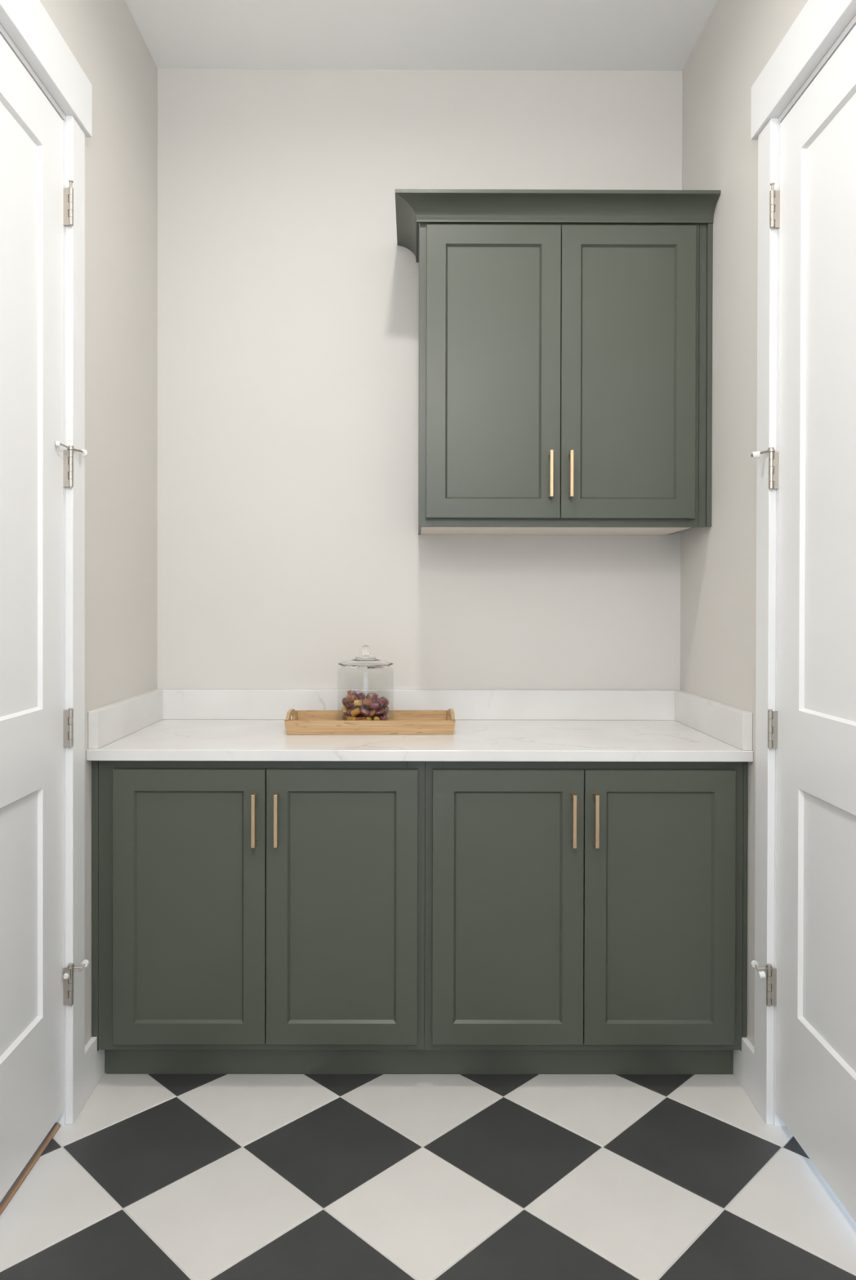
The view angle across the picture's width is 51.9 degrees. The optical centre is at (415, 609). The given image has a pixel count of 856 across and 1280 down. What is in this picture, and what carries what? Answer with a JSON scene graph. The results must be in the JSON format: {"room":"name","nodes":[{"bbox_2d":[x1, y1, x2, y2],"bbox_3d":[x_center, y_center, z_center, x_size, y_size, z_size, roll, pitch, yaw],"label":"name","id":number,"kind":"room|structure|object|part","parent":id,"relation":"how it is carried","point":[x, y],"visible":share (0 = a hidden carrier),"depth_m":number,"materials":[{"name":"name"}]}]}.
{"room":"food storage area","nodes":[
{"label":"food storage area","id":0,"kind":"room"},
{"bbox_2d":[40,0,157,1045],"bbox_3d":[-0.932,-0.261,0.562,0.127,3.110,4.826,0,0,0],"label":"wall","id":1,"kind":"structure","parent":0,"point":[104,37],"depth_m":2.57,"materials":[{"name":"paint"}]},
{"bbox_2d":[0,34,88,1201],"bbox_3d":[-0.867,0.021,1.830,0.102,2.461,0.817,0,0,0],"label":"door","id":2,"kind":"structure","parent":1,"relation":"in","point":[35,204],"depth_m":2.01,"materials":[{"name":"paint"}]},
{"bbox_3d":[-0.895,-0.426,1.800,0.024,1.309,0.506,0,0,0],"label":"panel","id":3,"kind":"part","parent":2,"relation":"part of","materials":[{"name":"paint"}]},
{"bbox_3d":[-0.897,0.689,1.805,0.024,0.529,0.506,0,0,0],"label":"panel","id":4,"kind":"part","parent":2,"relation":"part of","materials":[{"name":"paint"}]},
{"bbox_2d":[0,0,92,1125],"bbox_3d":[-0.925,-0.038,1.801,0.163,2.653,0.985,0,0,0],"label":"door frame","id":5,"kind":"structure","parent":1,"relation":"attached to","point":[26,26],"depth_m":2.19,"materials":[{"name":"paint"}]},
{"bbox_3d":[-0.855,-1.296,1.795,0.028,0.137,0.985,0,0,0],"label":"head casing","id":6,"kind":"part","parent":5,"relation":"part of","materials":[{"name":"paint"}]},
{"bbox_3d":[-0.864,0.028,2.230,0.019,2.516,0.081,0,0,0],"label":"casing","id":7,"kind":"part","parent":5,"relation":"part of","materials":[{"name":"paint"}]},
{"bbox_2d":[84,1036,105,1102],"bbox_3d":[-0.864,1.229,0.566,0.015,0.132,4.818,0,0,0],"label":"baseboard","id":8,"kind":"structure","parent":1,"relation":"attached to","point":[95,1060],"depth_m":2.35,"materials":[{"name":"paint"}]},
{"bbox_2d":[157,68,681,689],"bbox_3d":[0.011,-0.271,3.041,2.027,3.110,0.127,0,0,0],"label":"wall","id":9,"kind":"structure","parent":0,"point":[290,544],"depth_m":2.97,"materials":[{"name":"paint"}]},
{"bbox_2d":[155,688,679,719],"bbox_3d":[0.010,0.320,2.967,1.772,0.100,0.026,0,0,0],"label":"backsplash","id":10,"kind":"structure","parent":9,"relation":"attached to","point":[177,704],"depth_m":2.95,"materials":[{"name":"white stone"}]},
{"bbox_2d":[395,189,719,535],"bbox_3d":[0.418,-0.748,2.786,0.962,0.989,0.379,0,0,0],"label":"upper cabinet","id":11,"kind":"object","parent":9,"relation":"attached to","point":[565,335],"visible":1,"depth_m":2.66,"materials":[{"name":"green paint"}]},
{"bbox_3d":[0.014,-0.717,2.824,0.008,0.925,0.301,0,0,0],"label":"panel","id":12,"kind":"part","parent":11,"relation":"part of","materials":[{"name":"green paint"}]},
{"bbox_3d":[0.234,-0.721,2.664,0.278,0.756,0.007,0,0,0],"label":"panel","id":13,"kind":"part","parent":11,"relation":"part of","materials":[{"name":"green paint"}]},
{"bbox_3d":[0.234,-0.721,2.662,0.406,0.885,0.018,0,0,0],"label":"door","id":14,"kind":"part","parent":11,"relation":"part of","materials":[{"name":"green paint"}]},
{"bbox_3d":[0.405,-0.408,2.637,0.010,0.140,0.036,0,0,0],"label":"handle","id":15,"kind":"part","parent":11,"relation":"part of","materials":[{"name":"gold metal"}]},
{"bbox_3d":[0.431,-0.256,2.836,0.828,0.003,0.285,0,0,0],"label":"panel","id":16,"kind":"part","parent":11,"relation":"part of","materials":[{"name":"beige laminate"}]},
{"bbox_3d":[0.419,-1.208,2.784,0.962,0.068,0.379,0,0,0],"label":"crown moulding","id":17,"kind":"part","parent":11,"relation":"part of","materials":[{"name":"green paint"}]},
{"bbox_3d":[0.465,-0.408,2.637,0.010,0.140,0.036,0,0,0],"label":"handle","id":18,"kind":"part","parent":11,"relation":"part of","materials":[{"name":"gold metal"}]},
{"bbox_3d":[0.642,-0.720,2.665,0.278,0.756,0.007,0,0,0],"label":"panel","id":19,"kind":"part","parent":11,"relation":"part of","materials":[{"name":"green paint"}]},
{"bbox_3d":[0.642,-0.720,2.663,0.406,0.885,0.018,0,0,0],"label":"door","id":20,"kind":"part","parent":11,"relation":"part of","materials":[{"name":"green paint"}]},
{"bbox_2d":[124,0,717,71],"bbox_3d":[0.022,-1.864,0.556,2.027,0.102,5.080,0,0,0],"label":"ceiling","id":21,"kind":"structure","parent":0,"point":[609,35],"depth_m":2.78,"materials":[{"name":"paint"}]},
{"bbox_2d":[0,1072,855,1279],"bbox_3d":[0.485,1.313,0.581,2.865,0.030,4.839,0,0,0],"label":"floor","id":22,"kind":"structure","parent":0,"point":[157,1176],"depth_m":1.97,"materials":[{"name":"tile"}]},
{"bbox_2d":[0,1122,60,1215],"bbox_3d":[-0.901,1.288,1.807,0.034,0.015,0.768,0,0,0],"label":"threshold","id":23,"kind":"object","parent":22,"relation":"on","point":[11,1193],"visible":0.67,"depth_m":2.02,"materials":[{"name":"brown wood"}]},
{"bbox_2d":[91,760,424,1050],"bbox_3d":[-0.426,0.795,2.647,0.898,0.791,0.664,0,0,0],"label":"base cabinet","id":24,"kind":"object","parent":22,"relation":"on","point":[236,904],"visible":0.77,"depth_m":2.36,"materials":[{"name":"green paint"}]},
{"bbox_3d":[-0.608,0.795,2.360,0.408,0.737,0.018,0,0,0],"label":"door","id":25,"kind":"part","parent":24,"relation":"part of","materials":[{"name":"green paint"}]},
{"bbox_3d":[-0.608,0.795,2.362,0.281,0.611,0.007,0,0,0],"label":"panel","id":26,"kind":"part","parent":24,"relation":"part of","materials":[{"name":"green paint"}]},
{"bbox_3d":[-0.430,0.557,2.332,0.010,0.140,0.036,0,0,0],"label":"handle","id":27,"kind":"part","parent":24,"relation":"part of","materials":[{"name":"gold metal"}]},
{"bbox_3d":[-0.370,0.557,2.332,0.010,0.140,0.036,0,0,0],"label":"handle","id":28,"kind":"part","parent":24,"relation":"part of","materials":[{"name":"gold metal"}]},
{"bbox_3d":[-0.198,0.796,2.361,0.405,0.737,0.018,0,0,0],"label":"door","id":29,"kind":"part","parent":24,"relation":"part of","materials":[{"name":"green paint"}]},
{"bbox_3d":[-0.198,0.796,2.363,0.279,0.611,0.007,0,0,0],"label":"panel","id":30,"kind":"part","parent":24,"relation":"part of","materials":[{"name":"green paint"}]},
{"bbox_2d":[86,688,753,761],"bbox_3d":[0.011,0.336,2.657,1.772,0.129,0.648,0,0,0],"label":"countertop","id":31,"kind":"structure","parent":24,"relation":"on","point":[157,724],"depth_m":2.62,"materials":[{"name":"white stone"}]},
{"bbox_2d":[284,708,455,734],"bbox_3d":[-0.140,0.341,2.744,0.515,0.057,0.278,0,0,0],"label":"serving tray","id":32,"kind":"object","parent":31,"relation":"on","point":[303,722],"visible":0.98,"depth_m":2.62,"materials":[{"name":"brown wood"}]},
{"bbox_3d":[-0.387,0.341,2.738,0.019,0.057,0.240,0,0,-1],"label":"handle","id":33,"kind":"part","parent":32,"relation":"part of","materials":[{"name":"brown wood"}]},
{"bbox_2d":[337,644,392,668],"bbox_3d":[-0.157,0.235,2.746,0.178,0.253,0.178,0,0,9],"label":"lid","id":34,"kind":"object","parent":32,"relation":"on","point":[365,661],"visible":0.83,"depth_m":2.70,"materials":[{"name":"clear glass"}]},
{"bbox_2d":[342,697,346,705],"bbox_3d":[-0.220,0.287,2.745,0.024,0.036,0.052,0,0,0],"label":"candy","id":35,"kind":"object","parent":34,"relation":"in","point":[344,699],"visible":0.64,"depth_m":2.73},
{"bbox_2d":[342,705,348,715],"bbox_3d":[-0.217,0.313,2.731,0.023,0.044,0.054,0,0,-10],"label":"candy","id":36,"kind":"object","parent":34,"relation":"in","point":[344,708],"visible":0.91,"depth_m":2.72,"materials":[{"name":"yellow food"}]},
{"bbox_2d":[345,706,355,715],"bbox_3d":[-0.200,0.312,2.712,0.047,0.043,0.025,0,0,-25],"label":"candy","id":37,"kind":"object","parent":34,"relation":"in","point":[348,712],"visible":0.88,"depth_m":2.70,"materials":[{"name":"food"}]},
{"bbox_2d":[345,698,351,708],"bbox_3d":[-0.207,0.289,2.722,0.025,0.052,0.024,0,0,29],"label":"candy","id":38,"kind":"object","parent":37,"relation":"on","point":[348,704],"visible":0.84,"depth_m":2.71,"materials":[{"name":"food"}]},
{"bbox_2d":[346,695,355,702],"bbox_3d":[-0.198,0.272,2.699,0.053,0.029,0.023,0,0,39],"label":"candy","id":39,"kind":"object","parent":34,"relation":"in","point":[351,698],"visible":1,"depth_m":2.69,"materials":[{"name":"brown food"}]},
{"bbox_2d":[346,715,355,720],"bbox_3d":[-0.195,0.336,2.697,0.052,0.026,0.023,0,0,40],"label":"candy","id":40,"kind":"object","parent":34,"relation":"in","point":[349,717],"visible":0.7,"depth_m":2.69,"materials":[{"name":"yellow food"}]},
{"bbox_2d":[351,690,356,696],"bbox_3d":[-0.192,0.262,2.726,0.023,0.025,0.053,0,0,-4],"label":"candy","id":41,"kind":"object","parent":34,"relation":"in","point":[353,692],"visible":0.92,"depth_m":2.71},
{"bbox_2d":[350,707,359,716],"bbox_3d":[-0.182,0.312,2.690,0.056,0.045,0.023,0,0,24],"label":"candy","id":42,"kind":"object","parent":34,"relation":"in","point":[355,712],"visible":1,"depth_m":2.68,"materials":[{"name":"yellow food"}]},
{"bbox_2d":[350,701,359,708],"bbox_3d":[-0.187,0.293,2.713,0.054,0.033,0.023,0,0,-3],"label":"candy","id":43,"kind":"object","parent":34,"relation":"in","point":[352,702],"visible":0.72,"depth_m":2.71,"materials":[{"name":"food"}]},
{"bbox_2d":[353,699,363,706],"bbox_3d":[-0.174,0.285,2.694,0.051,0.023,0.026,0,0,-6],"label":"candy","id":44,"kind":"object","parent":34,"relation":"in","point":[357,702],"visible":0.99,"depth_m":2.69,"materials":[{"name":"yellow food"}]},
{"bbox_2d":[355,715,365,720],"bbox_3d":[-0.168,0.336,2.692,0.052,0.024,0.025,0,0,-7],"label":"candy","id":45,"kind":"object","parent":34,"relation":"in","point":[357,718],"visible":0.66,"depth_m":2.69,"materials":[{"name":"brown food"}]},
{"bbox_2d":[359,706,370,716],"bbox_3d":[-0.155,0.313,2.684,0.050,0.039,0.025,0,0,1],"label":"candy","id":46,"kind":"object","parent":34,"relation":"in","point":[363,711],"visible":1,"depth_m":2.68,"materials":[{"name":"red food"}]},
{"bbox_3d":[-0.157,0.162,2.746,0.174,0.032,0.174,0,0,0],"label":"lid","id":47,"kind":"part","parent":34,"relation":"part of","materials":[{"name":"clear glass"}]},
{"bbox_3d":[-0.157,0.127,2.746,0.031,0.036,0.031,0,0,0],"label":"knob","id":48,"kind":"part","parent":34,"relation":"part of","materials":[{"name":"clear glass"}]},
{"bbox_2d":[361,698,372,706],"bbox_3d":[-0.149,0.284,2.692,0.053,0.026,0.024,0,0,-29],"label":"candy","id":49,"kind":"object","parent":34,"relation":"in","point":[364,702],"visible":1,"depth_m":2.68,"materials":[{"name":"brown food"}]},
{"bbox_2d":[364,716,372,720],"bbox_3d":[-0.144,0.336,2.693,0.025,0.024,0.052,0,0,6],"label":"candy","id":50,"kind":"object","parent":34,"relation":"in","point":[367,718],"visible":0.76,"depth_m":2.68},
{"bbox_2d":[368,708,375,716],"bbox_3d":[-0.135,0.316,2.706,0.055,0.047,0.023,0,0,-27],"label":"candy","id":51,"kind":"object","parent":34,"relation":"in","point":[371,711],"visible":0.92,"depth_m":2.70,"materials":[{"name":"brown food"}]},
{"bbox_2d":[369,693,377,702],"bbox_3d":[-0.130,0.275,2.714,0.025,0.040,0.049,0,0,19],"label":"candy","id":52,"kind":"object","parent":34,"relation":"in","point":[374,697],"visible":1,"depth_m":2.71,"materials":[{"name":"red food"}]},
{"bbox_2d":[368,702,379,709],"bbox_3d":[-0.127,0.295,2.699,0.052,0.024,0.025,0,0,7],"label":"candy","id":53,"kind":"object","parent":34,"relation":"in","point":[375,705],"visible":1,"depth_m":2.69,"materials":[{"name":"food"}]},
{"bbox_2d":[372,715,379,720],"bbox_3d":[-0.122,0.336,2.704,0.026,0.023,0.051,0,0,-10],"label":"candy","id":54,"kind":"object","parent":34,"relation":"in","point":[375,717],"visible":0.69,"depth_m":2.69,"materials":[{"name":"yellow food"}]},
{"bbox_2d":[374,707,384,714],"bbox_3d":[-0.113,0.313,2.712,0.052,0.023,0.025,0,0,-13],"label":"candy","id":55,"kind":"object","parent":34,"relation":"in","point":[380,711],"visible":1,"depth_m":2.70,"materials":[{"name":"food"}]},
{"bbox_2d":[377,697,386,706],"bbox_3d":[-0.103,0.285,2.716,0.023,0.036,0.055,0,0,35],"label":"candy","id":56,"kind":"object","parent":34,"relation":"in","point":[383,700],"visible":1,"depth_m":2.71,"materials":[{"name":"red food"}]},
{"bbox_2d":[378,715,387,719],"bbox_3d":[-0.101,0.337,2.720,0.026,0.023,0.052,0,0,25],"label":"candy","id":57,"kind":"object","parent":34,"relation":"in","point":[384,717],"visible":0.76,"depth_m":2.71,"materials":[{"name":"red food"}]},
{"bbox_2d":[382,706,388,713],"bbox_3d":[-0.096,0.312,2.733,0.024,0.023,0.052,0,0,17],"label":"candy","id":58,"kind":"object","parent":34,"relation":"in","point":[385,708],"visible":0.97,"depth_m":2.72,"materials":[{"name":"food"}]},
{"bbox_3d":[0.108,0.342,2.751,0.019,0.057,0.240,0,0,-1],"label":"handle","id":59,"kind":"part","parent":32,"relation":"part of","materials":[{"name":"brown wood"}]},
{"label":"candy","id":60,"kind":"object","parent":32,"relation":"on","visible":0},
{"label":"candy","id":61,"kind":"object","parent":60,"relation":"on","visible":0},
{"label":"candy","id":62,"kind":"object","parent":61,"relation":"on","visible":0},
{"bbox_3d":[-0.167,0.298,2.737,0.026,0.023,0.051,37,21,-11],"label":"candy","id":63,"kind":"object","parent":62,"relation":"on","visible":0},
{"bbox_2d":[356,692,364,699],"bbox_3d":[-0.168,0.273,2.711,0.031,0.052,0.026,0,0,-21],"label":"candy","id":64,"kind":"object","parent":63,"relation":"on","point":[360,696],"visible":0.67,"depth_m":2.70,"materials":[{"name":"red food"}]},
{"bbox_2d":[105,1048,733,1074],"bbox_3d":[0.011,1.238,2.442,1.738,0.097,0.015,0,0,0],"label":"board","id":65,"kind":"object","parent":22,"relation":"on","point":[117,1061],"visible":0.58,"depth_m":2.44,"materials":[{"name":"green paint"}]},
{"bbox_2d":[424,761,747,1051],"bbox_3d":[0.460,0.797,2.650,0.872,0.791,0.664,0,0,0],"label":"base cabinet","id":66,"kind":"object","parent":22,"relation":"on","point":[569,905],"visible":0.92,"depth_m":2.36,"materials":[{"name":"green paint"}]},
{"bbox_3d":[0.247,0.797,2.365,0.279,0.611,0.007,0,0,0],"label":"panel","id":67,"kind":"part","parent":66,"relation":"part of","materials":[{"name":"green paint"}]},
{"bbox_3d":[0.247,0.797,2.362,0.405,0.737,0.018,0,0,0],"label":"door","id":68,"kind":"part","parent":66,"relation":"part of","materials":[{"name":"green paint"}]},
{"bbox_3d":[0.419,0.559,2.334,0.010,0.140,0.036,0,0,0],"label":"handle","id":69,"kind":"part","parent":66,"relation":"part of","materials":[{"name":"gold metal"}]},
{"bbox_3d":[0.479,0.559,2.335,0.010,0.140,0.036,0,0,0],"label":"handle","id":70,"kind":"part","parent":66,"relation":"part of","materials":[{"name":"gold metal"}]},
{"bbox_3d":[0.654,0.798,2.363,0.405,0.737,0.018,0,0,0],"label":"door","id":71,"kind":"part","parent":66,"relation":"part of","materials":[{"name":"green paint"}]},
{"bbox_3d":[0.654,0.798,2.366,0.278,0.611,0.007,0,0,0],"label":"panel","id":72,"kind":"part","parent":66,"relation":"part of","materials":[{"name":"green paint"}]},
{"bbox_2d":[680,0,807,1046],"bbox_3d":[0.968,-0.256,0.568,0.127,3.110,4.826,0,0,0],"label":"wall","id":73,"kind":"structure","parent":0,"point":[738,38],"depth_m":2.52,"materials":[{"name":"paint"}]},
{"bbox_2d":[732,1036,753,1103],"bbox_3d":[0.894,1.232,0.571,0.015,0.132,4.818,0,0,0],"label":"baseboard","id":74,"kind":"structure","parent":73,"relation":"attached to","point":[743,1060],"depth_m":2.35,"materials":[{"name":"paint"}]},
{"bbox_2d":[750,24,855,1222],"bbox_3d":[0.894,0.025,1.830,0.102,2.461,0.808,0,0,0],"label":"door","id":75,"kind":"structure","parent":73,"relation":"in","point":[811,987],"depth_m":1.99,"materials":[{"name":"paint"}]},
{"bbox_3d":[0.922,0.693,1.811,0.024,0.529,0.506,0,0,0],"label":"panel","id":76,"kind":"part","parent":75,"relation":"part of","materials":[{"name":"paint"}]},
{"bbox_3d":[0.925,-0.422,1.805,0.024,1.309,0.506,0,0,0],"label":"panel","id":77,"kind":"part","parent":75,"relation":"part of","materials":[{"name":"paint"}]},
{"bbox_2d":[750,0,855,1125],"bbox_3d":[0.954,-0.034,1.807,0.163,2.653,0.985,0,0,0],"label":"door frame","id":78,"kind":"structure","parent":73,"relation":"attached to","point":[820,28],"depth_m":2.20,"materials":[{"name":"paint"}]},
{"bbox_3d":[0.890,0.032,2.235,0.019,2.516,0.081,0,0,0],"label":"casing","id":79,"kind":"part","parent":78,"relation":"part of","materials":[{"name":"paint"}]},
{"bbox_3d":[0.889,-1.292,1.800,0.028,0.137,0.985,0,0,0],"label":"head casing","id":80,"kind":"part","parent":78,"relation":"part of","materials":[{"name":"paint"}]}
]}

